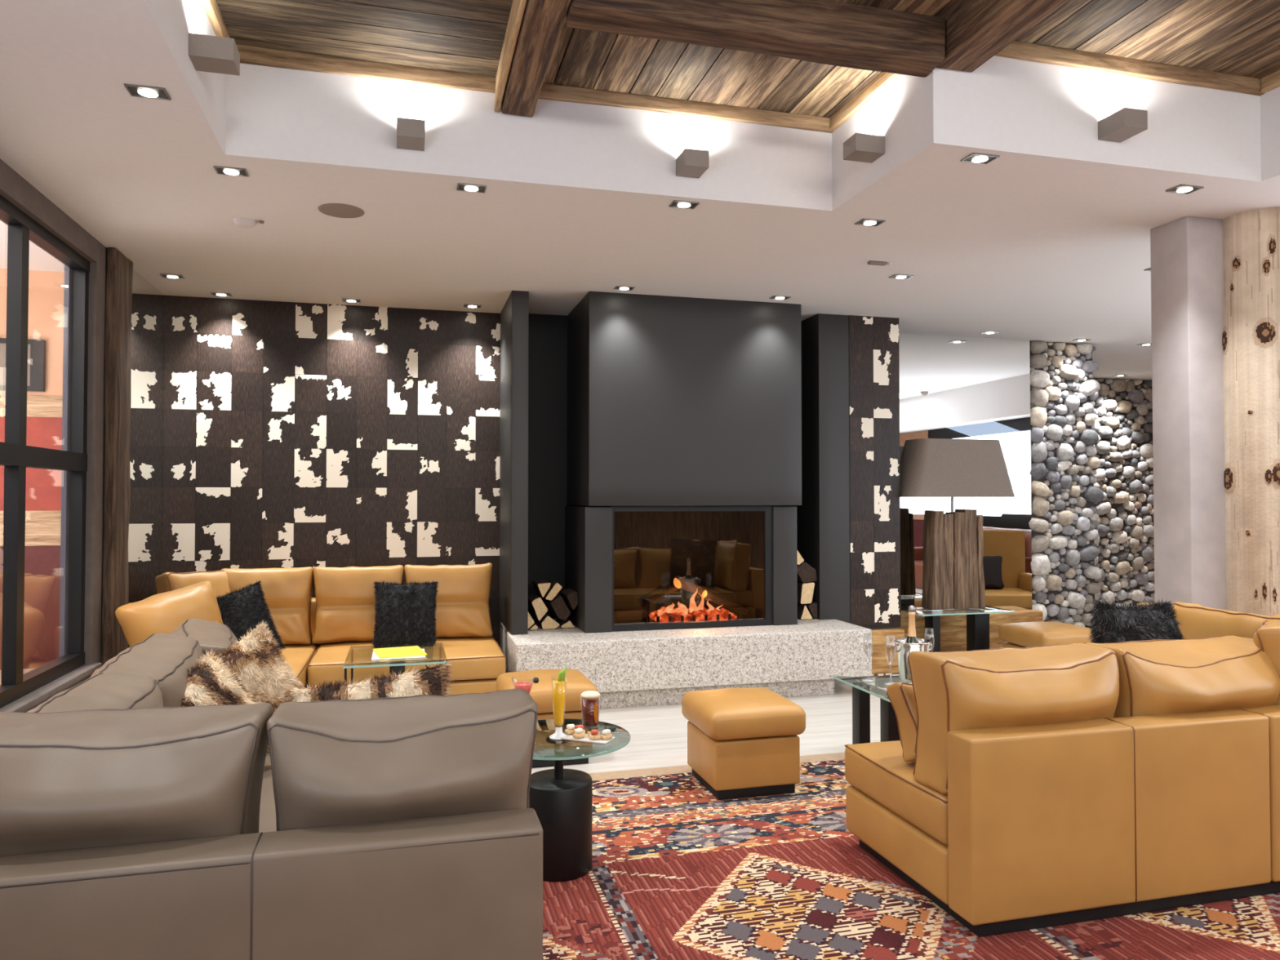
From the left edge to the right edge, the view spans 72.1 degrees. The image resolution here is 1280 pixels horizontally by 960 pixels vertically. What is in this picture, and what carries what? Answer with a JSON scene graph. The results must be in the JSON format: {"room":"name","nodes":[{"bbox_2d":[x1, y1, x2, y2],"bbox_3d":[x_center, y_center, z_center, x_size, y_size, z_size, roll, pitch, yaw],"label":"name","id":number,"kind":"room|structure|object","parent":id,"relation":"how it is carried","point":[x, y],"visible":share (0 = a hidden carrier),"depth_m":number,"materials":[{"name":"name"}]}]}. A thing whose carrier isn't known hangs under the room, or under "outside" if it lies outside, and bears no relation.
{"room":"hotel lobby","nodes":[
{"label":"hotel lobby","id":0,"kind":"room"},
{"bbox_2d":[0,395,62,546],"bbox_3d":[-6.119,-0.082,7.308,4.360,1.280,0.120,0,-1,-15],"label":"boards","id":1,"kind":"object","parent":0,"point":[42,528],"depth_m":7.51,"materials":[{"name":"brown wood"}]},
{"bbox_2d":[0,268,64,670],"bbox_3d":[-6.120,-0.102,7.314,4.360,3.400,0.110,0,-1,-15],"label":"window","id":2,"kind":"structure","parent":0,"point":[42,563],"depth_m":7.53,"materials":[{"name":"red paint"}]},
{"bbox_2d":[0,337,45,391],"bbox_3d":[-5.311,-0.979,7.477,0.440,0.440,0.043,0,-1,-15],"label":"picture","id":3,"kind":"object","parent":2,"relation":"attached to","point":[36,376],"visible":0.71,"depth_m":7.50,"materials":[{"name":"black metal"}]},
{"bbox_2d":[0,342,30,386],"bbox_3d":[-5.342,-0.979,7.479,0.300,0.360,0.022,0,-1,-15],"label":"print","id":4,"kind":"object","parent":3,"relation":"attached to","point":[2,345],"depth_m":7.46,"materials":[{"name":"fabric"}]},
{"bbox_2d":[0,158,106,712],"bbox_3d":[-2.465,0.032,2.342,0.130,2.930,13.400,0,-1,-15],"label":"window frame","id":5,"kind":"structure","parent":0,"point":[14,188],"depth_m":5.03,"materials":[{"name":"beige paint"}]},
{"bbox_2d":[0,195,89,708],"bbox_3d":[-2.764,-0.134,3.383,0.100,2.295,3.360,0,-1,-15],"label":"window","id":6,"kind":"structure","parent":5,"relation":"in","point":[15,456],"depth_m":4.36,"materials":[{"name":"metal"}]},
{"bbox_2d":[0,662,102,712],"bbox_3d":[-2.711,1.031,3.394,0.130,0.035,3.400,0,-1,-15],"label":"trim","id":7,"kind":"structure","parent":5,"relation":"attached to","point":[22,704],"depth_m":4.36,"materials":[{"name":"beige paint"}]},
{"bbox_2d":[128,268,164,647],"bbox_3d":[-3.354,0.105,5.935,0.010,2.930,0.953,0,-1,-15],"label":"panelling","id":8,"kind":"structure","parent":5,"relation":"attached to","point":[144,535],"depth_m":5.98,"materials":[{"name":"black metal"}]},
{"bbox_2d":[164,300,499,591],"bbox_3d":[-2.430,0.122,6.771,2.710,2.930,0.160,0,-1,-15],"label":"wall","id":9,"kind":"structure","parent":0,"point":[295,374],"depth_m":6.75,"materials":[{"name":"black paint"}]},
{"bbox_2d":[161,295,500,647],"bbox_3d":[-2.293,0.121,6.717,2.466,2.929,0.001,0,-1,-15],"label":"panelling","id":10,"kind":"object","parent":9,"relation":"attached to","point":[337,530],"visible":0.72,"depth_m":6.70,"materials":[{"name":"wood"}]},
{"bbox_2d":[0,668,911,773],"bbox_3d":[0.795,1.575,3.184,15.600,0.120,13.400,0,-1,-15],"label":"floor","id":11,"kind":"structure","parent":0,"point":[658,737],"depth_m":5.51,"materials":[{"name":"wood"}]},
{"bbox_2d":[101,247,133,666],"bbox_3d":[-3.162,0.093,5.322,0.066,2.930,0.331,0,-1,-15],"label":"timber post","id":12,"kind":"object","parent":11,"relation":"on","point":[119,268],"visible":0.68,"depth_m":5.21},
{"bbox_2d":[115,563,505,695],"bbox_3d":[-2.080,1.081,5.855,2.262,0.973,1.672,0,-1,-15],"label":"sofa","id":13,"kind":"object","parent":11,"relation":"on","point":[317,634],"visible":0.44,"depth_m":5.98,"materials":[{"name":"orange leather"}]},
{"bbox_2d":[115,580,222,647],"bbox_3d":[-2.752,0.885,5.219,0.416,0.543,0.605,-1,-1,32],"label":"cushion","id":14,"kind":"object","parent":13,"relation":"on","point":[163,612],"depth_m":5.07,"materials":[{"name":"orange leather"}]},
{"bbox_2d":[155,568,239,597],"bbox_3d":[-2.917,0.868,5.861,0.332,0.539,0.510,-1,-1,35],"label":"cushion","id":15,"kind":"object","parent":13,"relation":"on","point":[224,580],"depth_m":5.80,"materials":[{"name":"orange leather"}]},
{"bbox_2d":[216,579,285,650],"bbox_3d":[-2.492,0.911,5.479,0.549,0.569,0.250,0,-1,-21],"label":"fur pillow","id":16,"kind":"object","parent":13,"relation":"on","point":[242,610],"visible":0.38,"depth_m":5.46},
{"bbox_2d":[221,566,314,644],"bbox_3d":[-2.568,0.878,6.072,0.595,0.550,0.366,0,-1,-15],"label":"cushion","id":17,"kind":"object","parent":13,"relation":"on","point":[288,592],"depth_m":5.98,"materials":[{"name":"orange leather"}]},
{"bbox_2d":[279,643,319,687],"bbox_3d":[-2.586,1.196,5.620,0.925,0.167,1.480,0,-1,-15],"label":"seat cushion","id":18,"kind":"object","parent":13,"relation":"on","point":[300,655],"depth_m":5.59,"materials":[{"name":"orange leather"}]},
{"bbox_2d":[311,564,404,644],"bbox_3d":[-1.988,0.881,6.223,0.610,0.553,0.358,0,-1,-15],"label":"cushion","id":19,"kind":"object","parent":13,"relation":"on","point":[345,615],"depth_m":6.08,"materials":[{"name":"orange leather"}]},
{"bbox_2d":[370,580,439,644],"bbox_3d":[-1.593,0.917,5.978,0.453,0.478,0.258,0,-1,-12],"label":"fur pillow","id":20,"kind":"object","parent":13,"relation":"on","point":[406,614],"visible":0.91,"depth_m":5.92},
{"bbox_2d":[307,636,505,688],"bbox_3d":[-1.592,1.204,6.062,1.205,0.167,1.140,0,-1,-15],"label":"seat cushion","id":21,"kind":"object","parent":13,"relation":"on","point":[473,660],"depth_m":5.63,"materials":[{"name":"orange leather"}]},
{"bbox_2d":[404,563,493,637],"bbox_3d":[-1.389,0.885,6.384,0.625,0.558,0.361,0,-1,-15],"label":"cushion","id":22,"kind":"object","parent":13,"relation":"on","point":[463,595],"depth_m":6.27,"materials":[{"name":"orange leather"}]},
{"bbox_2d":[342,642,447,684],"bbox_3d":[-1.405,1.276,5.073,0.545,0.551,0.664,0,-1,-15],"label":"coffee table","id":23,"kind":"object","parent":11,"relation":"on","point":[396,665],"visible":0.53,"depth_m":5.05,"materials":[{"name":"clear glass"}]},
{"bbox_2d":[371,645,426,660],"bbox_3d":[-1.385,0.993,5.068,0.303,0.012,0.345,0,-1,-15],"label":"booklet","id":24,"kind":"object","parent":23,"relation":"on","point":[414,651],"visible":1,"depth_m":5.00,"materials":[{"name":"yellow paper"}]},
{"bbox_2d":[496,669,597,767],"bbox_3d":[-0.531,1.317,4.951,0.509,0.464,0.509,0,-1,-15],"label":"ottoman","id":25,"kind":"object","parent":11,"relation":"on","point":[541,692],"visible":0.3,"depth_m":4.76,"materials":[{"name":"orange leather"}]},
{"bbox_2d":[496,669,597,713],"bbox_3d":[-0.531,1.174,4.954,0.509,0.179,0.509,0,-1,-15],"label":"seat cushion","id":26,"kind":"object","parent":25,"relation":"on","point":[541,692],"depth_m":4.78,"materials":[{"name":"orange leather"}]},
{"bbox_2d":[500,617,871,709],"bbox_3d":[0.294,1.346,6.720,2.620,0.480,1.180,0,-1,-15],"label":"hearth","id":27,"kind":"object","parent":11,"relation":"on","point":[641,668],"visible":0.61,"depth_m":6.20,"materials":[{"name":"stone"}]},
{"bbox_2d":[499,290,528,635],"bbox_3d":[-0.957,-0.121,6.647,0.120,2.449,0.790,0,-1,-15],"label":"pilaster","id":28,"kind":"object","parent":27,"relation":"on","point":[514,315],"visible":1,"depth_m":6.28,"materials":[{"name":"grey metal"}]},
{"bbox_2d":[535,613,559,629],"bbox_3d":[-0.698,1.053,6.633,0.137,0.095,0.305,0,-1,-15],"label":"log","id":29,"kind":"object","parent":27,"relation":"on","point":[546,621],"visible":0.88,"depth_m":6.49,"materials":[{"name":"brown wood"}]},
{"bbox_2d":[528,593,547,620],"bbox_3d":[-0.774,0.950,6.612,0.118,0.172,0.302,0,-1,-15],"label":"log","id":30,"kind":"object","parent":29,"relation":"on","point":[538,608],"visible":0.95,"depth_m":6.47,"materials":[{"name":"brown wood"}]},
{"bbox_2d":[555,617,574,627],"bbox_3d":[-0.573,1.075,6.685,0.105,0.053,0.304,0,-1,-15],"label":"log","id":31,"kind":"object","parent":27,"relation":"on","point":[563,624],"visible":0.73,"depth_m":6.55,"materials":[{"name":"brown wood"}]},
{"bbox_2d":[545,594,570,620],"bbox_3d":[-0.625,0.953,6.662,0.144,0.186,0.303,0,-1,-15],"label":"log","id":32,"kind":"object","parent":31,"relation":"on","point":[557,606],"visible":0.87,"depth_m":6.52,"materials":[{"name":"brown wood"}]},
{"bbox_2d":[560,587,577,609],"bbox_3d":[-0.535,0.898,6.663,0.081,0.137,0.306,0,-1,-15],"label":"log","id":33,"kind":"object","parent":32,"relation":"on","point":[570,596],"visible":1,"depth_m":6.53,"materials":[{"name":"brown wood"}]},
{"bbox_2d":[564,291,801,632],"bbox_3d":[0.313,-0.116,6.910,1.670,2.449,0.880,0,-1,-15],"label":"fireplace","id":34,"kind":"object","parent":27,"relation":"on","point":[684,414],"visible":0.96,"depth_m":6.57,"materials":[{"name":"grey metal"}]},
{"bbox_2d":[613,608,647,622],"bbox_3d":[-0.082,1.037,6.739,0.279,0.093,0.093,1,-1,-36],"label":"log","id":35,"kind":"object","parent":34,"relation":"in","point":[629,615],"visible":0.9,"depth_m":6.70,"materials":[{"name":"brown wood"}]},
{"bbox_2d":[639,577,681,607],"bbox_3d":[0.154,0.884,6.900,0.383,0.249,0.093,-1,-2,40],"label":"log","id":36,"kind":"object","parent":34,"relation":"in","point":[653,596],"visible":1,"depth_m":6.86,"materials":[{"name":"brown wood"}]},
{"bbox_2d":[566,291,801,506],"bbox_3d":[0.320,-0.571,6.921,1.655,1.538,0.880,0,-1,-15],"label":"hood","id":37,"kind":"object","parent":34,"relation":"attached to","point":[673,401],"depth_m":6.50,"materials":[{"name":"grey metal"}]},
{"bbox_2d":[648,589,737,622],"bbox_3d":[0.406,0.960,6.841,0.664,0.253,0.280,0,-1,-15],"label":"fire","id":38,"kind":"object","parent":34,"relation":"in","point":[664,612],"visible":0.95,"depth_m":6.74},
{"bbox_2d":[674,575,733,601],"bbox_3d":[0.504,0.892,7.025,0.549,0.278,0.088,1,-1,-30],"label":"log","id":39,"kind":"object","parent":34,"relation":"in","point":[688,585],"visible":0.58,"depth_m":6.95,"materials":[{"name":"brown wood"}]},
{"bbox_2d":[702,590,747,615],"bbox_3d":[0.671,0.971,6.943,0.416,0.221,0.066,1,-1,-30],"label":"log","id":40,"kind":"object","parent":34,"relation":"in","point":[707,595],"visible":0.96,"depth_m":6.91,"materials":[{"name":"brown wood"}]},
{"bbox_2d":[797,604,812,619],"bbox_3d":[1.288,1.056,7.146,0.101,0.109,0.304,0,-1,-15],"label":"log","id":41,"kind":"object","parent":27,"relation":"on","point":[803,613],"visible":0.52,"depth_m":7.01,"materials":[{"name":"brown wood"}]},
{"bbox_2d":[797,581,814,604],"bbox_3d":[1.298,0.905,7.155,0.123,0.172,0.304,0,-1,-15],"label":"log","id":42,"kind":"object","parent":41,"relation":"on","point":[805,590],"visible":0.5,"depth_m":7.01,"materials":[{"name":"brown wood"}]},
{"bbox_2d":[797,561,817,582],"bbox_3d":[1.288,0.740,7.165,0.187,0.168,0.304,0,-1,-15],"label":"log","id":43,"kind":"object","parent":42,"relation":"on","point":[806,573],"visible":0.56,"depth_m":7.02,"materials":[{"name":"brown wood"}]},
{"bbox_2d":[587,752,844,781],"bbox_3d":[0.913,1.547,4.869,7.700,0.004,0.128,0,-1,-15],"label":"threshold strip","id":44,"kind":"object","parent":11,"relation":"on","point":[837,756],"visible":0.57,"depth_m":4.66,"materials":[{"name":"wood"}]},
{"bbox_2d":[787,313,904,679],"bbox_3d":[1.715,0.135,7.383,0.725,2.930,0.662,0,-1,-15],"label":"wall","id":45,"kind":"structure","parent":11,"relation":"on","point":[848,516],"depth_m":7.13,"materials":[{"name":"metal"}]},
{"bbox_2d":[542,759,1279,959],"bbox_3d":[1.814,1.478,1.507,7.700,0.006,6.830,0,-1,-15],"label":"carpet","id":46,"kind":"object","parent":11,"relation":"on","point":[679,871],"visible":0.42,"depth_m":3.15,"materials":[{"name":"carpet"}]},
{"bbox_2d":[0,617,543,959],"bbox_3d":[-1.304,1.048,3.085,1.609,0.916,2.450,0,-1,-15],"label":"sofa","id":47,"kind":"object","parent":46,"relation":"on","point":[135,824],"visible":0.94,"depth_m":2.05,"materials":[{"name":"grey leather"}]},
{"bbox_2d":[26,671,163,712],"bbox_3d":[-1.667,0.861,2.622,0.388,0.454,0.688,0,-1,-15],"label":"cushion","id":48,"kind":"object","parent":47,"relation":"on","point":[112,690],"depth_m":2.72,"materials":[{"name":"grey leather"}]},
{"bbox_2d":[0,702,273,856],"bbox_3d":[-1.276,0.829,2.136,0.683,0.517,0.443,0,-1,-15],"label":"cushion","id":49,"kind":"object","parent":47,"relation":"on","point":[152,780],"depth_m":2.02,"materials":[{"name":"grey leather"}]},
{"bbox_2d":[89,632,203,706],"bbox_3d":[-1.843,0.864,3.260,0.384,0.507,0.671,0,-1,-15],"label":"cushion","id":50,"kind":"object","parent":47,"relation":"on","point":[162,658],"depth_m":3.19,"materials":[{"name":"grey leather"}]},
{"bbox_2d":[169,617,238,657],"bbox_3d":[-1.944,0.878,3.857,0.432,0.481,0.578,0,-1,-15],"label":"cushion","id":51,"kind":"object","parent":47,"relation":"on","point":[209,634],"depth_m":3.87,"materials":[{"name":"grey leather"}]},
{"bbox_2d":[178,647,269,755],"bbox_3d":[-1.580,0.912,3.203,0.561,0.562,0.341,0,-1,-15],"label":"fur pillow","id":52,"kind":"object","parent":47,"relation":"on","point":[210,682],"visible":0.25,"depth_m":3.21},
{"bbox_2d":[215,620,304,751],"bbox_3d":[-1.590,0.894,3.542,0.643,0.636,0.210,1,-2,-43],"label":"fur pillow","id":53,"kind":"object","parent":47,"relation":"on","point":[257,661],"visible":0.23,"depth_m":3.57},
{"bbox_2d":[258,751,276,832],"bbox_3d":[-1.587,1.166,3.087,0.785,0.180,2.290,0,-1,-15],"label":"seat cushion","id":54,"kind":"object","parent":47,"relation":"on","point":[267,823],"depth_m":2.95,"materials":[{"name":"grey leather"}]},
{"bbox_2d":[282,660,453,702],"bbox_3d":[-0.810,0.830,2.710,0.566,0.503,0.244,0,-1,-15],"label":"fur pillow","id":55,"kind":"object","parent":47,"relation":"on","point":[433,680],"visible":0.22,"depth_m":2.72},
{"bbox_2d":[266,688,537,831],"bbox_3d":[-0.612,0.837,2.314,0.674,0.493,0.445,0,-1,-15],"label":"cushion","id":56,"kind":"object","parent":47,"relation":"on","point":[420,762],"depth_m":2.17,"materials":[{"name":"grey leather"}]},
{"bbox_2d":[528,718,630,881],"bbox_3d":[-0.315,1.257,3.431,0.557,0.512,0.557,0,-1,-15],"label":"side table","id":57,"kind":"object","parent":46,"relation":"on","point":[561,798],"visible":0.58,"depth_m":3.33,"materials":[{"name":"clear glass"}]},
{"bbox_2d":[549,665,566,739],"bbox_3d":[-0.315,0.861,3.419,0.073,0.275,0.073,0,-1,-15],"label":"juice glass","id":58,"kind":"object","parent":57,"relation":"on","point":[559,686],"visible":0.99,"depth_m":3.40,"materials":[{"name":"orange"}]},
{"bbox_2d":[560,733,615,744],"bbox_3d":[-0.204,0.994,3.389,0.200,0.008,0.090,0,-1,23],"label":"tray","id":59,"kind":"object","parent":57,"relation":"on","point":[568,737],"visible":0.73,"depth_m":3.36,"materials":[{"name":"ceramic"}]},
{"bbox_2d":[580,690,600,728],"bbox_3d":[-0.201,0.931,3.572,0.082,0.140,0.082,0,-1,-15],"label":"tumbler","id":60,"kind":"object","parent":57,"relation":"on","point":[589,700],"visible":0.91,"depth_m":3.54,"materials":[{"name":"clear glass"}]},
{"bbox_2d":[681,687,805,799],"bbox_3d":[0.514,1.304,4.450,0.499,0.459,0.499,0,-1,-15],"label":"ottoman","id":61,"kind":"object","parent":46,"relation":"on","point":[744,742],"visible":1,"depth_m":4.25,"materials":[{"name":"orange leather"}]},
{"bbox_2d":[681,687,805,740],"bbox_3d":[0.514,1.164,4.453,0.499,0.179,0.499,0,-1,-15],"label":"seat cushion","id":62,"kind":"object","parent":61,"relation":"on","point":[746,713],"depth_m":4.26,"materials":[{"name":"orange leather"}]},
{"bbox_2d":[833,672,900,744],"bbox_3d":[1.484,1.312,4.666,0.684,0.452,0.624,0,-1,-15],"label":"coffee table","id":63,"kind":"object","parent":46,"relation":"on","point":[861,691],"visible":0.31,"depth_m":4.71,"materials":[{"name":"clear glass"}]},
{"bbox_2d":[892,637,932,680],"bbox_3d":[1.491,0.982,4.811,0.191,0.209,0.191,-1,-1,26],"label":"ice bucket","id":64,"kind":"object","parent":63,"relation":"on","point":[904,649],"visible":0.7,"depth_m":4.76,"materials":[{"name":"silver metal"}]},
{"bbox_2d":[905,604,918,643],"bbox_3d":[1.489,0.872,4.819,0.084,0.372,0.084,0,-1,-15],"label":"champagne bottle","id":65,"kind":"object","parent":64,"relation":"in","point":[911,638],"visible":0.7,"depth_m":4.80,"materials":[{"name":"glass"}]},
{"bbox_2d":[844,601,1279,937],"bbox_3d":[1.957,1.039,3.572,2.080,0.954,0.937,0,-1,-15],"label":"sofa","id":66,"kind":"object","parent":46,"relation":"on","point":[1051,785],"visible":0.99,"depth_m":3.07,"materials":[{"name":"orange leather"}]},
{"bbox_2d":[844,741,948,844],"bbox_3d":[1.546,1.175,3.505,1.248,0.179,0.725,0,-1,-15],"label":"seat cushion","id":67,"kind":"object","parent":66,"relation":"on","point":[877,773],"depth_m":3.32,"materials":[{"name":"orange leather"}]},
{"bbox_2d":[886,682,917,761],"bbox_3d":[1.186,0.938,3.456,0.391,0.300,0.221,0,-1,-15],"label":"throw cushion","id":68,"kind":"object","parent":66,"relation":"on","point":[901,697],"visible":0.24,"depth_m":3.40,"materials":[{"name":"orange leather"}]},
{"bbox_2d":[908,643,1119,795],"bbox_3d":[1.383,0.862,3.204,0.754,0.478,0.383,0,-1,-15],"label":"cushion","id":69,"kind":"object","parent":66,"relation":"on","point":[958,695],"depth_m":3.08,"materials":[{"name":"orange leather"}]},
{"bbox_2d":[1087,597,1186,643],"bbox_3d":[2.184,0.802,3.842,0.581,0.596,0.318,1,-1,-32],"label":"fur pillow","id":70,"kind":"object","parent":66,"relation":"on","point":[1113,624],"visible":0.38,"depth_m":3.76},
{"bbox_2d":[1085,635,1279,717],"bbox_3d":[2.113,0.867,3.399,0.734,0.478,0.384,0,-1,-15],"label":"cushion","id":71,"kind":"object","parent":66,"relation":"on","point":[1224,676],"depth_m":3.27,"materials":[{"name":"orange leather"}]},
{"bbox_2d":[1171,601,1279,639],"bbox_3d":[2.655,0.846,3.925,0.299,0.544,0.590,0,-1,-15],"label":"cushion","id":72,"kind":"object","parent":66,"relation":"on","point":[1199,621],"depth_m":3.92,"materials":[{"name":"orange leather"}]},
{"bbox_2d":[1253,613,1279,705],"bbox_3d":[2.669,0.837,3.545,0.311,0.551,0.551,-1,-2,40],"label":"cushion","id":73,"kind":"object","parent":66,"relation":"on","point":[1266,629],"depth_m":3.40,"materials":[{"name":"orange leather"}]},
{"bbox_2d":[900,605,1016,652],"bbox_3d":[2.595,1.339,7.366,0.880,0.519,0.544,0,-1,-15],"label":"table","id":74,"kind":"object","parent":11,"relation":"on","point":[977,619],"visible":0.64,"depth_m":7.33,"materials":[{"name":"clear glass"}]},
{"bbox_2d":[899,438,1014,609],"bbox_3d":[2.633,0.372,7.408,1.010,1.413,0.400,0,-1,-15],"label":"table lamp","id":75,"kind":"object","parent":74,"relation":"on","point":[953,571],"visible":0.97,"depth_m":7.30,"materials":[{"name":"brown wood"}]},
{"bbox_2d":[900,608,1043,651],"bbox_3d":[2.835,1.399,7.871,1.675,0.427,0.198,0,-1,-15],"label":"ledge","id":76,"kind":"object","parent":11,"relation":"on","point":[953,627],"visible":0.19,"depth_m":7.77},
{"bbox_2d":[998,621,1093,648],"bbox_3d":[3.223,1.357,6.915,0.559,0.464,0.559,0,-1,-15],"label":"ottoman","id":77,"kind":"object","parent":11,"relation":"on","point":[1040,633],"visible":0.3,"depth_m":6.75,"materials":[{"name":"orange leather"}]},
{"bbox_2d":[0,0,1279,380],"bbox_3d":[0.747,-1.750,3.239,15.700,0.670,13.400,0,-1,-15],"label":"ceiling","id":78,"kind":"structure","parent":0,"point":[1046,240],"depth_m":4.33,"materials":[{"name":"white paint"}]},
{"bbox_2d":[124,83,171,100],"bbox_3d":[-1.792,-1.411,3.205,0.132,0.008,0.090,0,-1,-15],"label":"recessed light","id":79,"kind":"object","parent":78,"relation":"in","point":[137,91],"visible":1,"depth_m":3.20,"materials":[{"name":"silver metal"}]},
{"bbox_2d":[188,32,239,75],"bbox_3d":[-1.555,-1.555,3.218,0.149,0.080,0.120,0,-1,-15],"label":"uplight","id":80,"kind":"object","parent":78,"relation":"attached to","point":[206,53],"visible":1,"depth_m":3.17,"materials":[{"name":"metal"}]},
{"bbox_2d":[201,0,229,37],"bbox_3d":[-0.901,-1.906,0.558,0.040,0.072,6.670,0,-1,-15],"label":"trim","id":81,"kind":"structure","parent":78,"relation":"attached to","point":[211,7],"depth_m":3.48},
{"bbox_2d":[213,165,248,177],"bbox_3d":[-1.849,-1.395,3.982,0.132,0.008,0.090,0,-1,-15],"label":"recessed light","id":82,"kind":"object","parent":78,"relation":"in","point":[220,170],"visible":1,"depth_m":3.97,"materials":[{"name":"silver metal"}]},
{"bbox_2d":[317,203,364,217],"bbox_3d":[-1.538,-1.384,4.534,0.228,0.008,0.228,0,-1,-15],"label":"ceiling speaker","id":83,"kind":"object","parent":78,"relation":"attached to","point":[335,210],"visible":1,"depth_m":4.52,"materials":[{"name":"plastic"}]},
{"bbox_2d":[216,0,512,76],"bbox_3d":[-0.336,-1.948,0.726,1.213,0.025,6.700,0,-1,-15],"label":"boards","id":84,"kind":"object","parent":78,"relation":"attached to","point":[460,36],"visible":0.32,"depth_m":3.67,"materials":[{"name":"brown wood"}]},
{"bbox_2d":[396,117,425,151],"bbox_3d":[-1.022,-1.541,3.925,0.120,0.080,0.149,0,-1,-15],"label":"uplight","id":85,"kind":"object","parent":78,"relation":"attached to","point":[411,133],"visible":1,"depth_m":3.86,"materials":[{"name":"metal"}]},
{"bbox_2d":[493,0,571,117],"bbox_3d":[0.279,-1.852,0.886,0.200,0.195,6.695,0,-1,-15],"label":"ceiling beam","id":86,"kind":"structure","parent":78,"relation":"attached to","point":[534,27],"depth_m":3.56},
{"bbox_2d":[235,44,834,133],"bbox_3d":[-0.395,-1.833,4.162,2.878,0.071,0.035,0,-1,-15],"label":"trim","id":87,"kind":"structure","parent":78,"relation":"attached to","point":[248,55],"depth_m":4.13,"materials":[{"name":"brown wood"}]},
{"bbox_2d":[675,148,709,177],"bbox_3d":[0.253,-1.534,4.266,0.120,0.080,0.149,0,-1,-15],"label":"uplight","id":88,"kind":"object","parent":78,"relation":"attached to","point":[693,163],"visible":1,"depth_m":4.21,"materials":[{"name":"metal"}]},
{"bbox_2d":[843,133,884,163],"bbox_3d":[1.038,-1.538,4.078,0.149,0.080,0.120,0,-1,-15],"label":"uplight","id":89,"kind":"object","parent":78,"relation":"attached to","point":[860,147],"visible":1,"depth_m":4.03,"materials":[{"name":"metal"}]},
{"bbox_2d":[829,71,899,130],"bbox_3d":[1.086,-1.835,4.144,0.034,0.070,0.770,0,-1,-15],"label":"trim","id":90,"kind":"structure","parent":78,"relation":"attached to","point":[883,79],"depth_m":4.21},
{"bbox_2d":[543,0,1279,117],"bbox_3d":[1.916,-1.936,1.329,3.370,0.025,6.700,0,-1,-15],"label":"boards","id":91,"kind":"object","parent":78,"relation":"attached to","point":[1242,37],"visible":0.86,"depth_m":3.86,"materials":[{"name":"brown wood"}]},
{"bbox_2d":[566,0,945,77],"bbox_3d":[0.481,-1.798,3.456,1.540,0.198,0.165,0,-1,-15],"label":"ceiling beam","id":92,"kind":"structure","parent":91,"relation":"attached to","point":[829,33],"depth_m":3.43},
{"bbox_2d":[936,0,1068,71],"bbox_3d":[2.065,-1.862,0.902,0.197,0.183,5.800,0,-1,-15],"label":"ceiling beam","id":93,"kind":"structure","parent":91,"relation":"attached to","point":[980,29],"depth_m":3.42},
{"bbox_2d":[960,152,999,164],"bbox_3d":[1.481,-1.398,3.833,0.132,0.008,0.090,0,-1,-15],"label":"recessed light","id":94,"kind":"object","parent":78,"relation":"in","point":[975,157],"visible":1,"depth_m":3.83,"materials":[{"name":"silver metal"}]},
{"bbox_2d":[1097,107,1147,142],"bbox_3d":[2.099,-1.543,3.829,0.120,0.080,0.149,0,-1,-15],"label":"uplight","id":95,"kind":"object","parent":78,"relation":"attached to","point":[1125,123],"visible":1,"depth_m":3.78,"materials":[{"name":"metal"}]},
{"bbox_2d":[995,40,1264,96],"bbox_3d":[2.160,-1.839,3.915,1.560,0.071,0.035,0,-1,-15],"label":"trim","id":96,"kind":"structure","parent":78,"relation":"attached to","point":[1017,50],"depth_m":3.91,"materials":[{"name":"brown wood"}]},
{"bbox_2d":[1165,184,1204,194],"bbox_3d":[2.608,-1.391,4.214,0.132,0.008,0.090,0,-1,-15],"label":"recessed light","id":97,"kind":"object","parent":78,"relation":"in","point":[1181,188],"visible":1,"depth_m":4.21,"materials":[{"name":"silver metal"}]},
{"bbox_2d":[1260,69,1279,93],"bbox_3d":[3.649,-1.891,1.311,0.035,0.072,5.770,0,-1,-15],"label":"trim","id":98,"kind":"structure","parent":78,"relation":"attached to","point":[1270,82],"depth_m":4.05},
{"bbox_2d":[528,313,1033,619],"bbox_3d":[1.272,0.142,7.731,4.940,2.930,0.220,0,-1,-15],"label":"wall niche","id":99,"kind":"object","parent":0,"point":[548,333],"visible":0.07,"depth_m":7.08,"materials":[{"name":"black paint"}]},
{"bbox_2d":[898,333,1031,613],"bbox_3d":[2.823,0.147,8.018,1.715,2.930,0.030,0,-1,-15],"label":"wall mirror","id":100,"kind":"object","parent":99,"relation":"attached to","point":[952,387],"visible":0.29,"depth_m":8.09,"materials":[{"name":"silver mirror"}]},
{"bbox_2d":[1028,341,1104,629],"bbox_3d":[3.799,0.172,9.255,0.874,2.930,1.983,0,-1,-15],"label":"stone pillar","id":101,"kind":"structure","parent":0,"point":[1063,524],"depth_m":8.34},
{"bbox_2d":[1092,377,1155,607],"bbox_3d":[5.187,0.204,10.799,2.812,2.930,0.299,0,-1,-15],"label":"stone wall","id":102,"kind":"structure","parent":0,"point":[1123,424],"depth_m":10.92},
{"bbox_2d":[1150,216,1226,609],"bbox_3d":[3.004,0.081,4.749,0.338,2.930,0.240,0,-1,-15],"label":"concrete pillar","id":103,"kind":"structure","parent":0,"point":[1186,253],"depth_m":4.65,"materials":[{"name":"grey paint"}]},
{"bbox_2d":[1222,206,1279,616],"bbox_3d":[3.291,0.079,4.636,0.407,2.930,0.409,0,-1,-15],"label":"column","id":104,"kind":"structure","parent":0,"point":[1251,336],"depth_m":4.52,"materials":[{"name":"wood"}]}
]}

